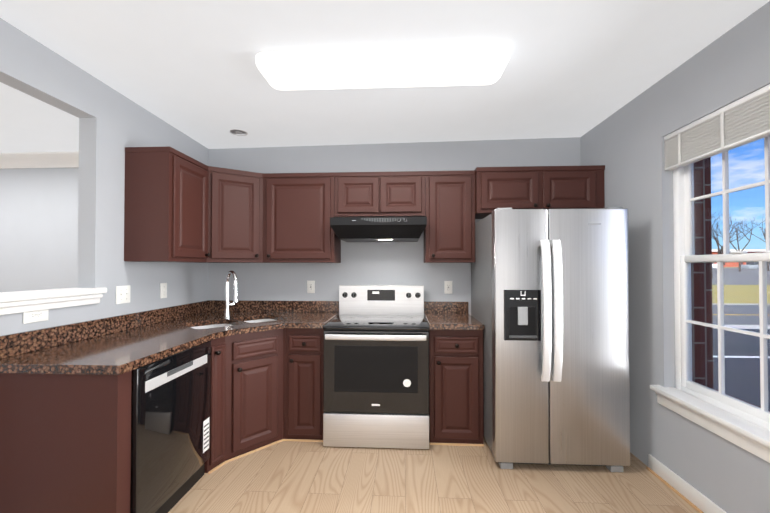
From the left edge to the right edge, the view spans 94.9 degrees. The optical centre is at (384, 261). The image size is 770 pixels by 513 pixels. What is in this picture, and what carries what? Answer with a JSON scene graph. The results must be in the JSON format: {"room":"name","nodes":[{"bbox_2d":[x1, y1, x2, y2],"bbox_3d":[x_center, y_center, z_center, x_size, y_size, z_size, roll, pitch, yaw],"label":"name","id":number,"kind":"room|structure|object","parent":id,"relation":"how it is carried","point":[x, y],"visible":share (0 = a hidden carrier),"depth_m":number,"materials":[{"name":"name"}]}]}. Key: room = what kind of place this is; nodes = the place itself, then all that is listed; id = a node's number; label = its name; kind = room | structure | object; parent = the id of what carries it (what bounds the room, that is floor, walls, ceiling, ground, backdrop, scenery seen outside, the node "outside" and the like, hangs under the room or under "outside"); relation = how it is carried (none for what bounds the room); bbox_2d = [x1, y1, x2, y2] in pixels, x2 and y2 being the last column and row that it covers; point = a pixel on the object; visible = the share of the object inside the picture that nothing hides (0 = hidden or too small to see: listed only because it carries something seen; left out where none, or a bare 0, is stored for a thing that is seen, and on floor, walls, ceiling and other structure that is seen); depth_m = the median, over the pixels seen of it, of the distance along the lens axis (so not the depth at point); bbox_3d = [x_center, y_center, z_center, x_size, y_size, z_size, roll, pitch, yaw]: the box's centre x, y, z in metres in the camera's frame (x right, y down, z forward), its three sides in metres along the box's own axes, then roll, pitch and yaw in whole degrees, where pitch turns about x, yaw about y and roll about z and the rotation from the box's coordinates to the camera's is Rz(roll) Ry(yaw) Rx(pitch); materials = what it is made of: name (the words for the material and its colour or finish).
{"room":"kitchen","nodes":[
{"label":"kitchen","id":0,"kind":"room"},
{"bbox_2d":[0,167,78,291],"bbox_3d":[-3.562,0.092,3.575,3.590,2.500,0.100,0,-1,3],"label":"wall","id":1,"kind":"structure","parent":0,"point":[38,228],"depth_m":3.52,"materials":[{"name":"grey paint"}]},
{"bbox_2d":[0,152,78,168],"bbox_3d":[-3.567,-1.001,3.490,3.590,0.125,0.100,0,-1,3],"label":"crown molding","id":2,"kind":"structure","parent":1,"relation":"attached to","point":[41,160],"depth_m":3.47,"materials":[{"name":"white wood"}]},
{"bbox_2d":[0,18,207,335],"bbox_3d":[-1.850,0.058,0.931,0.110,2.500,4.800,0,-1,3],"label":"wall","id":3,"kind":"structure","parent":0,"point":[113,123],"depth_m":2.16,"materials":[{"name":"grey paint"}]},
{"bbox_2d":[23,309,48,323],"bbox_3d":[-1.744,0.264,1.769,0.009,0.074,0.120,0,-1,3],"label":"outlet","id":4,"kind":"object","parent":3,"relation":"attached to","point":[35,316],"visible":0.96,"depth_m":1.76,"materials":[{"name":"white plastic"}]},
{"bbox_2d":[0,287,106,314],"bbox_3d":[-1.835,0.188,1.071,0.195,0.094,2.155,0,-1,3],"label":"sill","id":5,"kind":"structure","parent":3,"relation":"attached to","point":[14,302],"depth_m":1.80,"materials":[{"name":"white wood"}]},
{"bbox_2d":[116,285,129,303],"bbox_3d":[-1.712,0.214,2.318,0.016,0.116,0.116,0,-1,3],"label":"switch plate","id":6,"kind":"object","parent":3,"relation":"attached to","point":[122,294],"visible":1,"depth_m":2.31,"materials":[{"name":"white plastic"}]},
{"bbox_2d":[160,283,166,298],"bbox_3d":[-1.691,0.219,2.708,0.016,0.116,0.072,0,-1,3],"label":"switch plate","id":7,"kind":"object","parent":3,"relation":"attached to","point":[163,290],"visible":1,"depth_m":2.70,"materials":[{"name":"white plastic"}]},
{"bbox_2d":[124,146,209,261],"bbox_3d":[-1.530,-0.378,2.547,0.355,0.754,0.458,0,-1,3],"label":"upper cabinet","id":8,"kind":"object","parent":3,"relation":"attached to","point":[166,206],"visible":1,"depth_m":2.33,"materials":[{"name":"brown paint"}]},
{"bbox_2d":[0,0,769,152],"bbox_3d":[-1.870,-1.173,1.048,7.240,0.155,5.000,0,-1,3],"label":"ceiling","id":9,"kind":"structure","parent":0,"point":[572,68],"depth_m":1.94,"materials":[{"name":"white paint"}]},
{"bbox_2d":[230,129,247,135],"bbox_3d":[-1.218,-1.089,2.945,0.140,0.027,0.140,0,-1,3],"label":"recessed light","id":10,"kind":"object","parent":9,"relation":"in","point":[235,131],"visible":0.85,"depth_m":2.94,"materials":[{"name":"grey metal"}]},
{"bbox_2d":[256,43,509,89],"bbox_3d":[-0.018,-1.075,1.975,1.360,0.094,0.310,0,-1,3],"label":"ceiling light fixture","id":11,"kind":"object","parent":9,"relation":"attached to","point":[411,66],"visible":0.98,"depth_m":1.87,"materials":[{"name":"white plastic"}]},
{"bbox_2d":[208,137,580,314],"bbox_3d":[0.048,0.089,3.293,3.650,2.500,0.120,0,-1,3],"label":"wall","id":12,"kind":"structure","parent":0,"point":[382,263],"depth_m":3.25,"materials":[{"name":"grey paint"}]},
{"bbox_2d":[185,166,262,262],"bbox_3d":[-1.355,-0.372,3.035,0.652,0.754,0.552,0,-1,3],"label":"upper cabinet","id":13,"kind":"object","parent":12,"relation":"attached to","point":[235,216],"visible":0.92,"depth_m":2.86,"materials":[{"name":"brown paint"}]},
{"bbox_2d":[0,300,467,358],"bbox_3d":[-0.506,0.397,2.356,2.419,0.102,1.798,0,-1,3],"label":"backsplash","id":14,"kind":"structure","parent":12,"relation":"attached to","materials":[{"name":"brown stone"}]},
{"bbox_2d":[263,172,340,262],"bbox_3d":[-0.722,-0.371,3.100,0.618,0.754,0.355,0,-1,3],"label":"upper cabinet","id":15,"kind":"object","parent":12,"relation":"attached to","point":[298,210],"visible":0.98,"depth_m":2.96,"materials":[{"name":"brown paint"}]},
{"bbox_2d":[307,281,314,292],"bbox_3d":[-0.684,0.230,3.264,0.072,0.116,0.009,0,-1,3],"label":"electrical outlet","id":16,"kind":"object","parent":12,"relation":"attached to","point":[310,286],"visible":1,"depth_m":3.26,"materials":[{"name":"white plastic"}]},
{"bbox_2d":[330,217,426,241],"bbox_3d":[-0.042,-0.263,2.984,0.756,0.170,0.513,0,-1,3],"label":"range hood","id":17,"kind":"object","parent":12,"relation":"attached to","point":[378,229],"visible":1,"depth_m":2.76,"materials":[{"name":"black metal"}]},
{"bbox_2d":[334,171,424,216],"bbox_3d":[-0.037,-0.564,3.083,0.764,0.369,0.322,0,-1,3],"label":"upper cabinet","id":18,"kind":"object","parent":12,"relation":"attached to","point":[382,194],"visible":0.98,"depth_m":2.93,"materials":[{"name":"brown paint"}]},
{"bbox_2d":[444,281,451,293],"bbox_3d":[0.574,0.230,3.197,0.072,0.116,0.009,0,-1,3],"label":"electrical outlet","id":19,"kind":"object","parent":12,"relation":"attached to","point":[447,287],"visible":1,"depth_m":3.19,"materials":[{"name":"white plastic"}]},
{"bbox_2d":[424,170,474,262],"bbox_3d":[0.543,-0.372,3.033,0.411,0.754,0.355,0,-1,3],"label":"upper cabinet","id":20,"kind":"object","parent":12,"relation":"attached to","point":[449,233],"visible":1,"depth_m":2.89,"materials":[{"name":"brown paint"}]},
{"bbox_2d":[475,165,604,218],"bbox_3d":[1.239,-0.574,2.964,0.998,0.366,0.425,0,-1,3],"label":"upper cabinet","id":21,"kind":"object","parent":12,"relation":"attached to","point":[551,187],"visible":0.96,"depth_m":2.79,"materials":[{"name":"brown paint"}]},
{"bbox_2d":[168,435,698,512],"bbox_3d":[-1.872,1.339,0.975,7.240,0.060,4.920,0,-1,3],"label":"floor","id":22,"kind":"structure","parent":0,"point":[296,477],"depth_m":2.09,"materials":[{"name":"brown wood"}]},
{"bbox_2d":[0,370,131,512],"bbox_3d":[-1.454,0.897,1.573,0.608,0.838,0.077,0,-1,3],"label":"base cabinet","id":23,"kind":"object","parent":22,"relation":"on","point":[65,443],"visible":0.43,"depth_m":1.53,"materials":[{"name":"brown paint"}]},
{"bbox_2d":[130,341,210,512],"bbox_3d":[-1.407,0.904,1.924,0.607,0.833,0.614,0,-1,3],"label":"dishwasher","id":24,"kind":"object","parent":22,"relation":"on","point":[170,422],"visible":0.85,"depth_m":1.82,"materials":[{"name":"black plastic"}]},
{"bbox_2d":[191,319,284,472],"bbox_3d":[-1.221,0.912,2.758,0.948,0.838,1.058,0,-1,3],"label":"base cabinet","id":25,"kind":"object","parent":22,"relation":"on","point":[247,408],"visible":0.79,"depth_m":2.44,"materials":[{"name":"brown paint"}]},
{"bbox_2d":[0,271,338,374],"bbox_3d":[-1.087,0.275,2.389,1.255,0.424,1.798,0,-1,3],"label":"countertop","id":26,"kind":"structure","parent":25,"relation":"on","point":[119,344],"depth_m":2.08,"materials":[{"name":"brown stone"}]},
{"bbox_2d":[224,271,237,317],"bbox_3d":[-1.236,0.262,2.854,0.173,0.386,0.184,0,-1,3],"label":"faucet","id":27,"kind":"object","parent":26,"relation":"on","point":[227,284],"depth_m":2.88,"materials":[{"name":"silver metal"}]},
{"bbox_2d":[285,328,323,439],"bbox_3d":[-0.583,0.915,2.923,0.304,0.838,0.660,0,-1,3],"label":"base cabinet","id":28,"kind":"object","parent":22,"relation":"on","point":[304,412],"visible":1,"depth_m":2.63,"materials":[{"name":"brown paint"}]},
{"bbox_2d":[208,439,483,473],"bbox_3d":[-0.197,1.327,2.388,1.804,0.022,0.460,0,-1,3],"label":"trim","id":29,"kind":"structure","parent":22,"relation":"on","point":[301,440],"depth_m":2.56,"materials":[{"name":"brown wood"}]},
{"bbox_2d":[323,285,429,448],"bbox_3d":[-0.050,0.769,2.822,0.762,1.128,0.728,0,-1,3],"label":"range","id":30,"kind":"object","parent":22,"relation":"on","point":[375,366],"visible":1,"depth_m":2.52,"materials":[{"name":"silver metal"}]},
{"bbox_2d":[429,329,483,443],"bbox_3d":[0.536,0.914,2.864,0.390,0.838,0.660,0,-1,3],"label":"base cabinet","id":31,"kind":"object","parent":22,"relation":"on","point":[455,386],"visible":0.98,"depth_m":2.57,"materials":[{"name":"brown paint"}]},
{"bbox_2d":[424,301,483,329],"bbox_3d":[0.536,0.423,2.876,0.394,0.140,0.648,0,-1,3],"label":"countertop","id":32,"kind":"structure","parent":31,"relation":"on","point":[439,315],"depth_m":2.96,"materials":[{"name":"brown stone"}]},
{"bbox_2d":[471,207,629,471],"bbox_3d":[1.141,0.491,2.623,0.833,1.677,0.892,0,-1,3],"label":"refrigerator","id":33,"kind":"object","parent":22,"relation":"on","point":[550,299],"visible":1,"depth_m":2.24,"materials":[{"name":"grey metal"}]},
{"bbox_2d":[581,1,769,512],"bbox_3d":[1.683,0.056,0.803,0.120,2.500,4.920,0,-1,3],"label":"wall","id":34,"kind":"structure","parent":0,"point":[625,145],"depth_m":2.16,"materials":[{"name":"grey paint"}]},
{"bbox_2d":[646,454,726,512],"bbox_3d":[1.584,1.258,0.302,0.026,0.106,3.940,0,-1,3],"label":"baseboard","id":35,"kind":"structure","parent":34,"relation":"attached to","point":[694,498],"depth_m":1.99,"materials":[{"name":"white wood"}]},
{"bbox_2d":[650,385,769,462],"bbox_3d":[1.677,0.809,1.740,0.117,0.109,0.910,0,-1,3],"label":"window sill","id":36,"kind":"structure","parent":34,"relation":"attached to","point":[749,436],"depth_m":1.75,"materials":[{"name":"white wood"}]},
{"bbox_2d":[673,136,769,429],"bbox_3d":[1.770,0.004,1.746,0.077,1.550,0.810,0,-1,3],"label":"window","id":37,"kind":"structure","parent":34,"relation":"in","point":[685,256],"depth_m":1.86,"materials":[{"name":"white plastic"}]},
{"bbox_2d":[664,84,769,170],"bbox_3d":[1.704,-0.665,1.758,0.051,0.209,0.798,0,-1,3],"label":"blind stack","id":38,"kind":"object","parent":37,"relation":"attached to","point":[741,122],"visible":1,"depth_m":1.76,"materials":[{"name":"white plastic"}]},
{"bbox_2d":[691,157,769,411],"bbox_3d":[1.818,0.237,0.884,0.140,3.340,5.100,0,-1,3],"label":"brick wall","id":39,"kind":"structure","parent":0,"point":[706,304],"depth_m":2.11,"materials":[{"name":"brick"}]},
{"label":"outside","id":40,"kind":"structure","parent":0,"visible":0},
{"bbox_2d":[712,267,769,410],"bbox_3d":[134.236,2.017,76.198,256.310,1.950,200.000,0,-1,3],"label":"ground","id":41,"kind":"structure","parent":40,"point":[741,281],"depth_m":9.87,"materials":[{"name":"grey asphalt"}]},
{"bbox_2d":[711,209,768,277],"bbox_3d":[55.932,-3.054,53.027,33.934,11.286,25.543,0,-1,3],"label":"tree","id":42,"kind":"object","parent":41,"relation":"on","point":[717,240],"depth_m":56.62,"materials":[{"name":"brown plant"}]},
{"bbox_2d":[712,249,769,268],"bbox_3d":[96.346,-2.105,76.412,112.600,7.201,24.300,0,-1,3],"label":"building","id":43,"kind":"structure","parent":41,"relation":"on","point":[748,265],"depth_m":75.03,"materials":[{"name":"white"}]}
]}

